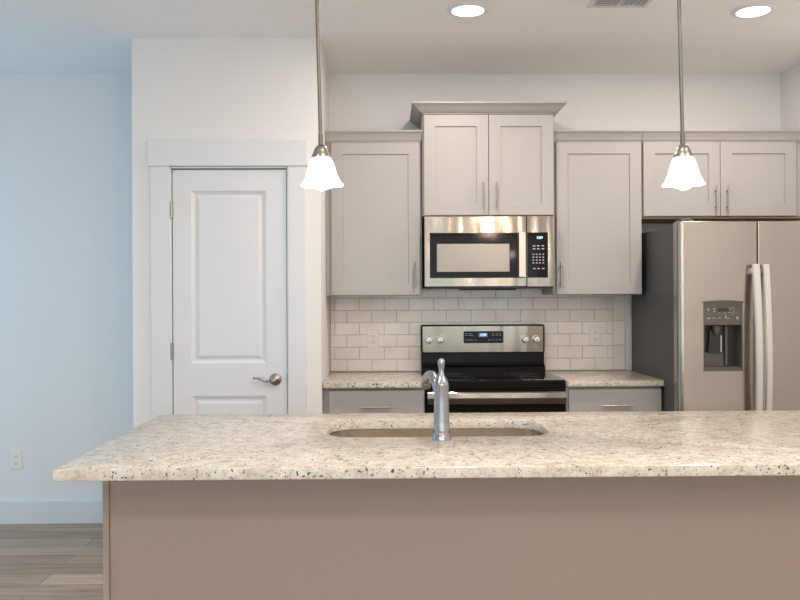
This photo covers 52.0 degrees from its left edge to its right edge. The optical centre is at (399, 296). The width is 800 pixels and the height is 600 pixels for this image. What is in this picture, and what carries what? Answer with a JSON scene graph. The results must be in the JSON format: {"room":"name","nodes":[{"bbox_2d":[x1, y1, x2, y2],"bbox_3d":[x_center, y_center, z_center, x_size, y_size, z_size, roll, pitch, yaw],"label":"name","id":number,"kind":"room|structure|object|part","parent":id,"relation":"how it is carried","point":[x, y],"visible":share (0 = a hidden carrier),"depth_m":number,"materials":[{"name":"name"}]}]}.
{"room":"kitchen","nodes":[
{"label":"kitchen","id":0,"kind":"room"},
{"bbox_2d":[0,523,102,599],"bbox_3d":[-0.512,1.422,0.987,6.135,0.100,8.330,0,0,-1],"label":"floor","id":1,"kind":"structure","parent":0,"point":[38,561],"depth_m":4.27,"materials":[{"name":"wood"}]},
{"bbox_2d":[323,388,424,413],"bbox_3d":[-0.143,0.929,4.705,0.547,0.884,0.664,0,0,-1],"label":"base cabinet","id":2,"kind":"object","parent":1,"relation":"on","point":[335,400],"visible":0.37,"depth_m":4.41,"materials":[{"name":"grey paint"}]},
{"bbox_2d":[322,371,421,387],"bbox_3d":[-0.145,0.472,4.704,0.548,0.030,0.645,0,0,-1],"label":"countertop","id":3,"kind":"structure","parent":2,"relation":"on","point":[386,379],"depth_m":4.50,"materials":[{"name":"stone"}]},
{"bbox_3d":[-0.127,0.591,4.391,0.160,0.011,0.036,0,0,-1],"label":"handle","id":4,"kind":"part","parent":2,"relation":"part of","materials":[{"name":"silver metal"}]},
{"bbox_2d":[102,475,799,599],"bbox_3d":[0.345,0.927,2.820,2.466,0.884,0.732,0,0,-1],"label":"base cabinet","id":5,"kind":"object","parent":1,"relation":"on","point":[667,537],"visible":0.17,"depth_m":2.46,"materials":[{"name":"beige paint"}]},
{"bbox_3d":[-0.878,0.932,2.800,0.019,0.884,0.732,0,0,-1],"label":"panel","id":6,"kind":"part","parent":5,"relation":"part of","materials":[{"name":"beige paint"}]},
{"bbox_2d":[52,410,799,480],"bbox_3d":[0.342,0.469,2.713,2.551,0.030,1.030,0,0,-1],"label":"countertop","id":7,"kind":"structure","parent":5,"relation":"on","point":[642,443],"depth_m":2.47,"materials":[{"name":"stone"}]},
{"bbox_2d":[330,428,542,436],"bbox_3d":[0.128,0.583,2.849,0.807,0.193,0.406,0,0,-1],"label":"sink","id":8,"kind":"object","parent":7,"relation":"in","point":[454,432],"visible":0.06,"depth_m":3.02,"materials":[{"name":"silver metal"}]},
{"bbox_2d":[421,358,451,440],"bbox_3d":[0.107,0.325,2.709,0.063,0.260,0.248,0,0,-16],"label":"faucet","id":9,"kind":"object","parent":7,"relation":"on","point":[441,428],"visible":1,"depth_m":2.60,"materials":[{"name":"silver metal"}]},
{"bbox_3d":[0.105,0.281,2.727,0.036,0.075,0.215,0,0,-11],"label":"spout","id":10,"kind":"part","parent":9,"relation":"part of","materials":[{"name":"silver metal"}]},
{"bbox_3d":[0.132,0.238,2.620,0.049,0.086,0.049,0,0,-1],"label":"lever","id":11,"kind":"part","parent":9,"relation":"part of","materials":[{"name":"silver metal"}]},
{"bbox_2d":[420,324,565,412],"bbox_3d":[0.513,0.767,4.715,0.762,1.201,0.637,0,0,-1],"label":"range","id":12,"kind":"object","parent":1,"relation":"on","point":[489,368],"visible":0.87,"depth_m":4.92,"materials":[{"name":"silver metal"}]},
{"bbox_3d":[0.175,0.256,4.915,0.048,0.048,0.034,0,0,-1],"label":"knob","id":13,"kind":"part","parent":12,"relation":"part of","materials":[{"name":"silver metal"}]},
{"bbox_3d":[0.242,0.256,4.916,0.048,0.048,0.034,0,0,-1],"label":"knob","id":14,"kind":"part","parent":12,"relation":"part of","materials":[{"name":"silver metal"}]},
{"bbox_2d":[421,371,564,388],"bbox_3d":[0.514,0.474,4.696,0.760,0.048,0.506,0,0,-1],"label":"cooktop","id":15,"kind":"object","parent":12,"relation":"in","point":[456,379],"depth_m":4.46,"materials":[{"name":"black glass"}]},
{"bbox_3d":[0.519,0.819,4.461,0.751,0.634,0.020,0,0,-1],"label":"oven door","id":16,"kind":"part","parent":12,"relation":"part of","materials":[{"name":"silver metal"}]},
{"bbox_3d":[0.519,0.848,4.450,0.717,0.500,0.004,0,0,-1],"label":"door glass","id":17,"kind":"part","parent":12,"relation":"part of","materials":[{"name":"black glass"}]},
{"bbox_3d":[0.519,0.543,4.425,0.745,0.067,0.055,0,0,-1],"label":"door handle","id":18,"kind":"part","parent":12,"relation":"part of","materials":[{"name":"silver metal"}]},
{"bbox_3d":[0.754,0.254,4.924,0.048,0.048,0.034,0,0,-1],"label":"knob","id":19,"kind":"part","parent":12,"relation":"part of","materials":[{"name":"silver metal"}]},
{"bbox_3d":[0.821,0.253,4.925,0.048,0.048,0.034,0,0,-1],"label":"knob","id":20,"kind":"part","parent":12,"relation":"part of","materials":[{"name":"silver metal"}]},
{"bbox_2d":[564,386,660,411],"bbox_3d":[1.157,0.923,4.726,0.516,0.884,0.664,0,0,-1],"label":"base cabinet","id":21,"kind":"object","parent":1,"relation":"on","point":[607,398],"visible":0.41,"depth_m":4.43,"materials":[{"name":"grey paint"}]},
{"bbox_2d":[548,370,664,386],"bbox_3d":[1.158,0.466,4.727,0.526,0.030,0.641,0,0,-1],"label":"countertop","id":22,"kind":"structure","parent":21,"relation":"on","point":[573,378],"depth_m":4.53,"materials":[{"name":"stone"}]},
{"bbox_3d":[1.163,0.585,4.412,0.160,0.011,0.036,0,0,-1],"label":"handle","id":23,"kind":"part","parent":21,"relation":"part of","materials":[{"name":"silver metal"}]},
{"bbox_2d":[632,219,799,410],"bbox_3d":[1.875,0.479,4.556,0.926,1.764,0.931,0,0,-1],"label":"refrigerator","id":24,"kind":"object","parent":1,"relation":"on","point":[716,314],"visible":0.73,"depth_m":4.17,"materials":[{"name":"grey metal"}]},
{"bbox_3d":[1.618,0.458,4.205,0.401,1.689,0.076,0,0,-1],"label":"door","id":25,"kind":"part","parent":24,"relation":"part of","materials":[{"name":"silver metal"}]},
{"bbox_3d":[1.647,0.239,4.207,0.004,0.083,0.006,0,0,-1],"label":"paddle trim","id":26,"kind":"part","parent":24,"relation":"part of","materials":[{"name":"silver metal"}]},
{"bbox_3d":[1.796,0.318,4.130,0.036,0.968,0.083,0,0,-1],"label":"handle","id":27,"kind":"part","parent":24,"relation":"part of","materials":[{"name":"silver metal"}]},
{"bbox_3d":[1.846,0.318,4.131,0.034,0.968,0.083,0,0,-1],"label":"handle","id":28,"kind":"part","parent":24,"relation":"part of","materials":[{"name":"silver metal"}]},
{"bbox_3d":[2.083,0.456,4.213,0.520,1.689,0.076,0,0,-1],"label":"door","id":29,"kind":"part","parent":24,"relation":"part of","materials":[{"name":"silver metal"}]},
{"bbox_2d":[132,38,330,427],"bbox_3d":[-0.918,0.004,4.676,0.990,2.740,0.700,0,0,-1],"label":"wall","id":30,"kind":"structure","parent":0,"point":[183,88],"depth_m":4.33,"materials":[{"name":"white paint"}]},
{"bbox_2d":[147,140,307,418],"bbox_3d":[-0.901,0.274,4.364,0.838,2.200,0.124,0,0,-1],"label":"trim","id":31,"kind":"structure","parent":30,"relation":"attached to","point":[163,156],"depth_m":4.30,"materials":[{"name":"white paint"}]},
{"bbox_2d":[170,170,287,414],"bbox_3d":[-0.899,0.345,4.312,0.618,2.034,0.093,0,0,-1],"label":"door","id":32,"kind":"structure","parent":30,"relation":"in","point":[229,345],"depth_m":4.33,"materials":[{"name":"white paint"}]},
{"bbox_3d":[-0.697,0.435,4.298,0.146,0.065,0.058,0,0,-1],"label":"lever handle","id":33,"kind":"part","parent":32,"relation":"part of","materials":[{"name":"silver metal"}]},
{"bbox_2d":[0,74,780,498],"bbox_3d":[-0.586,0.003,5.091,6.135,2.740,0.120,0,0,-1],"label":"wall","id":34,"kind":"structure","parent":0,"point":[66,240],"depth_m":5.01,"materials":[{"name":"white paint"}]},
{"bbox_2d":[10,450,21,468],"bbox_3d":[-2.340,0.993,4.998,0.071,0.116,0.008,0,0,-1],"label":"wall outlet","id":35,"kind":"object","parent":34,"relation":"attached to","point":[15,455],"visible":1,"depth_m":5.00,"materials":[{"name":"white plastic"}]},
{"bbox_2d":[0,498,102,523],"bbox_3d":[-2.469,1.305,4.992,2.114,0.152,0.016,0,0,-1],"label":"baseboard","id":36,"kind":"structure","parent":34,"relation":"attached to","point":[12,510],"depth_m":4.99,"materials":[{"name":"white paint"}]},
{"bbox_2d":[325,130,421,295],"bbox_3d":[-0.151,-0.477,4.835,0.548,0.937,0.404,0,0,-1],"label":"upper cabinet","id":37,"kind":"object","parent":34,"relation":"attached to","point":[374,220],"visible":1,"depth_m":4.67,"materials":[{"name":"grey paint"}]},
{"bbox_3d":[-0.153,-0.914,4.838,0.548,0.062,0.399,0,0,-1],"label":"crown moulding","id":38,"kind":"part","parent":37,"relation":"part of","materials":[{"name":"grey paint"}]},
{"bbox_3d":[0.085,-0.124,4.655,0.009,0.150,0.036,0,0,-1],"label":"handle","id":39,"kind":"part","parent":37,"relation":"part of","materials":[{"name":"silver metal"}]},
{"bbox_2d":[330,288,624,371],"bbox_3d":[0.481,0.201,5.043,1.815,0.504,0.010,0,0,-1],"label":"tile backsplash","id":40,"kind":"structure","parent":34,"relation":"attached to","point":[566,319],"depth_m":5.04,"materials":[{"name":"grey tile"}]},
{"bbox_2d":[367,329,378,347],"bbox_3d":[-0.165,0.257,5.023,0.071,0.116,0.008,0,0,-1],"label":"wall outlet","id":41,"kind":"object","parent":40,"relation":"attached to","point":[372,334],"visible":1,"depth_m":5.02,"materials":[{"name":"white plastic"}]},
{"bbox_2d":[589,326,600,344],"bbox_3d":[1.200,0.239,5.046,0.071,0.116,0.008,0,0,-1],"label":"wall outlet","id":42,"kind":"object","parent":40,"relation":"attached to","point":[594,331],"visible":1,"depth_m":5.04,"materials":[{"name":"white plastic"}]},
{"bbox_2d":[410,101,566,220],"bbox_3d":[0.498,-0.775,4.809,0.867,0.632,0.477,0,0,-1],"label":"upper cabinet","id":43,"kind":"object","parent":34,"relation":"attached to","point":[480,158],"visible":0.92,"depth_m":4.63,"materials":[{"name":"grey paint"}]},
{"bbox_3d":[0.317,-0.745,4.636,0.364,0.569,0.020,0,0,-1],"label":"door","id":44,"kind":"part","parent":43,"relation":"part of","materials":[{"name":"grey paint"}]},
{"bbox_2d":[422,216,554,289],"bbox_3d":[0.498,-0.247,4.796,0.731,0.415,0.481,0,0,-1],"label":"microwave","id":45,"kind":"object","parent":43,"relation":"attached to","point":[459,252],"visible":0.98,"depth_m":4.59,"materials":[{"name":"silver metal"}]},
{"bbox_3d":[0.680,-0.237,4.579,0.035,0.247,0.041,0,0,-1],"label":"handle","id":46,"kind":"part","parent":45,"relation":"part of","materials":[{"name":"silver metal"}]},
{"bbox_3d":[0.772,-0.235,4.599,0.114,0.253,0.002,0,0,-1],"label":"control panel","id":47,"kind":"part","parent":45,"relation":"part of","materials":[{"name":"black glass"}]},
{"bbox_3d":[0.496,-1.063,4.809,0.867,0.057,0.477,0,0,-1],"label":"crown moulding","id":48,"kind":"part","parent":43,"relation":"part of","materials":[{"name":"grey paint"}]},
{"bbox_3d":[0.544,-0.571,4.613,0.009,0.150,0.036,0,0,-1],"label":"handle","id":49,"kind":"part","parent":43,"relation":"part of","materials":[{"name":"silver metal"}]},
{"bbox_3d":[0.685,-0.747,4.642,0.366,0.569,0.020,0,0,-1],"label":"door","id":50,"kind":"part","parent":43,"relation":"part of","materials":[{"name":"grey paint"}]},
{"bbox_2d":[542,130,642,294],"bbox_3d":[1.128,-0.483,4.856,0.509,0.937,0.404,0,0,-1],"label":"upper cabinet","id":51,"kind":"object","parent":34,"relation":"attached to","point":[598,209],"visible":0.86,"depth_m":4.70,"materials":[{"name":"grey paint"}]},
{"bbox_3d":[0.916,-0.126,4.669,0.009,0.150,0.036,0,0,-1],"label":"handle","id":52,"kind":"part","parent":51,"relation":"part of","materials":[{"name":"silver metal"}]},
{"bbox_3d":[1.126,-0.920,4.859,0.509,0.062,0.399,0,0,-1],"label":"crown moulding","id":53,"kind":"part","parent":51,"relation":"part of","materials":[{"name":"grey paint"}]},
{"bbox_2d":[641,130,799,223],"bbox_3d":[1.872,-0.704,4.869,0.976,0.501,0.404,0,0,-1],"label":"upper cabinet","id":54,"kind":"object","parent":34,"relation":"attached to","point":[748,175],"visible":0.9,"depth_m":4.71,"materials":[{"name":"grey paint"}]},
{"bbox_3d":[1.614,-0.676,4.707,0.441,0.425,0.020,0,0,-1],"label":"door","id":55,"kind":"part","parent":54,"relation":"part of","materials":[{"name":"grey paint"}]},
{"bbox_3d":[1.807,-0.562,4.683,0.009,0.150,0.036,0,0,-1],"label":"handle","id":56,"kind":"part","parent":54,"relation":"part of","materials":[{"name":"silver metal"}]},
{"bbox_3d":[1.871,-0.923,4.871,0.976,0.062,0.399,0,0,-1],"label":"crown moulding","id":57,"kind":"part","parent":54,"relation":"part of","materials":[{"name":"grey paint"}]},
{"bbox_3d":[1.873,-0.458,4.900,0.974,0.008,0.338,0,0,-1],"label":"panel","id":58,"kind":"part","parent":54,"relation":"part of","materials":[{"name":"brown wood"}]},
{"bbox_3d":[1.873,-0.562,4.684,0.009,0.150,0.036,0,0,-1],"label":"handle","id":59,"kind":"part","parent":54,"relation":"part of","materials":[{"name":"silver metal"}]},
{"bbox_3d":[2.058,-0.678,4.714,0.440,0.425,0.020,0,0,-1],"label":"door","id":60,"kind":"part","parent":54,"relation":"part of","materials":[{"name":"grey paint"}]},
{"bbox_2d":[0,0,799,73],"bbox_3d":[-0.525,-1.418,0.987,6.135,0.100,8.330,0,0,-1],"label":"ceiling","id":61,"kind":"structure","parent":0,"point":[37,36],"depth_m":4.26,"materials":[{"name":"white paint"}]},
{"bbox_2d":[300,0,342,190],"bbox_3d":[-0.270,-0.859,2.696,0.142,1.020,0.136,-2,0,-1],"label":"pendant light","id":62,"kind":"object","parent":61,"relation":"hanging from","point":[321,175],"visible":1,"depth_m":2.68,"materials":[{"name":"white glass"}]},
{"bbox_3d":[-0.272,-0.919,2.696,0.016,0.850,0.016,-2,0,-1],"label":"stem","id":63,"kind":"part","parent":62,"relation":"part of","materials":[{"name":"grey metal"}]},
{"bbox_3d":[-0.258,-0.411,2.696,0.142,0.095,0.136,-2,0,-1],"label":"lamp shade","id":64,"kind":"part","parent":62,"relation":"part of","materials":[{"name":"white glass"}]},
{"bbox_3d":[-0.258,-0.400,2.696,0.059,0.102,0.059,-2,0,-1],"label":"bulb","id":65,"kind":"part","parent":62,"relation":"part of","materials":[{"name":"white glass"}]},
{"bbox_2d":[447,2,488,17],"bbox_3d":[0.324,-1.364,3.906,0.200,0.014,0.200,0,0,-1],"label":"recessed light","id":66,"kind":"object","parent":61,"relation":"in","point":[462,9],"visible":1,"depth_m":3.88,"materials":[{"name":"white paint"}]},
{"bbox_2d":[587,0,652,7],"bbox_3d":[1.027,-1.370,3.784,0.280,0.009,0.192,0,0,-1],"label":"ceiling vent","id":67,"kind":"object","parent":61,"relation":"in","point":[594,3],"visible":1,"depth_m":3.83,"materials":[{"name":"white metal"}]},
{"bbox_2d":[662,0,705,189],"bbox_3d":[0.927,-0.865,2.716,0.142,1.020,0.136,-2,0,-1],"label":"pendant light","id":68,"kind":"object","parent":61,"relation":"hanging from","point":[683,173],"visible":1,"depth_m":2.70,"materials":[{"name":"white glass"}]},
{"bbox_3d":[0.925,-0.924,2.716,0.016,0.850,0.016,-2,0,-1],"label":"stem","id":69,"kind":"part","parent":68,"relation":"part of","materials":[{"name":"grey metal"}]},
{"bbox_3d":[0.939,-0.416,2.716,0.142,0.095,0.136,-2,0,-1],"label":"lamp shade","id":70,"kind":"part","parent":68,"relation":"part of","materials":[{"name":"white glass"}]},
{"bbox_3d":[0.939,-0.406,2.716,0.059,0.102,0.059,-2,0,-1],"label":"bulb","id":71,"kind":"part","parent":68,"relation":"part of","materials":[{"name":"white glass"}]},
{"bbox_2d":[731,2,775,18],"bbox_3d":[1.694,-1.370,3.933,0.200,0.014,0.200,0,0,-1],"label":"recessed light","id":72,"kind":"object","parent":61,"relation":"in","point":[752,10],"visible":1,"depth_m":3.91,"materials":[{"name":"white"}]},
{"bbox_2d":[780,63,799,220],"bbox_3d":[2.488,-0.011,1.036,0.120,2.740,8.090,0,0,-1],"label":"wall","id":73,"kind":"structure","parent":0,"point":[789,79],"depth_m":4.95,"materials":[{"name":"white paint"}]}
]}

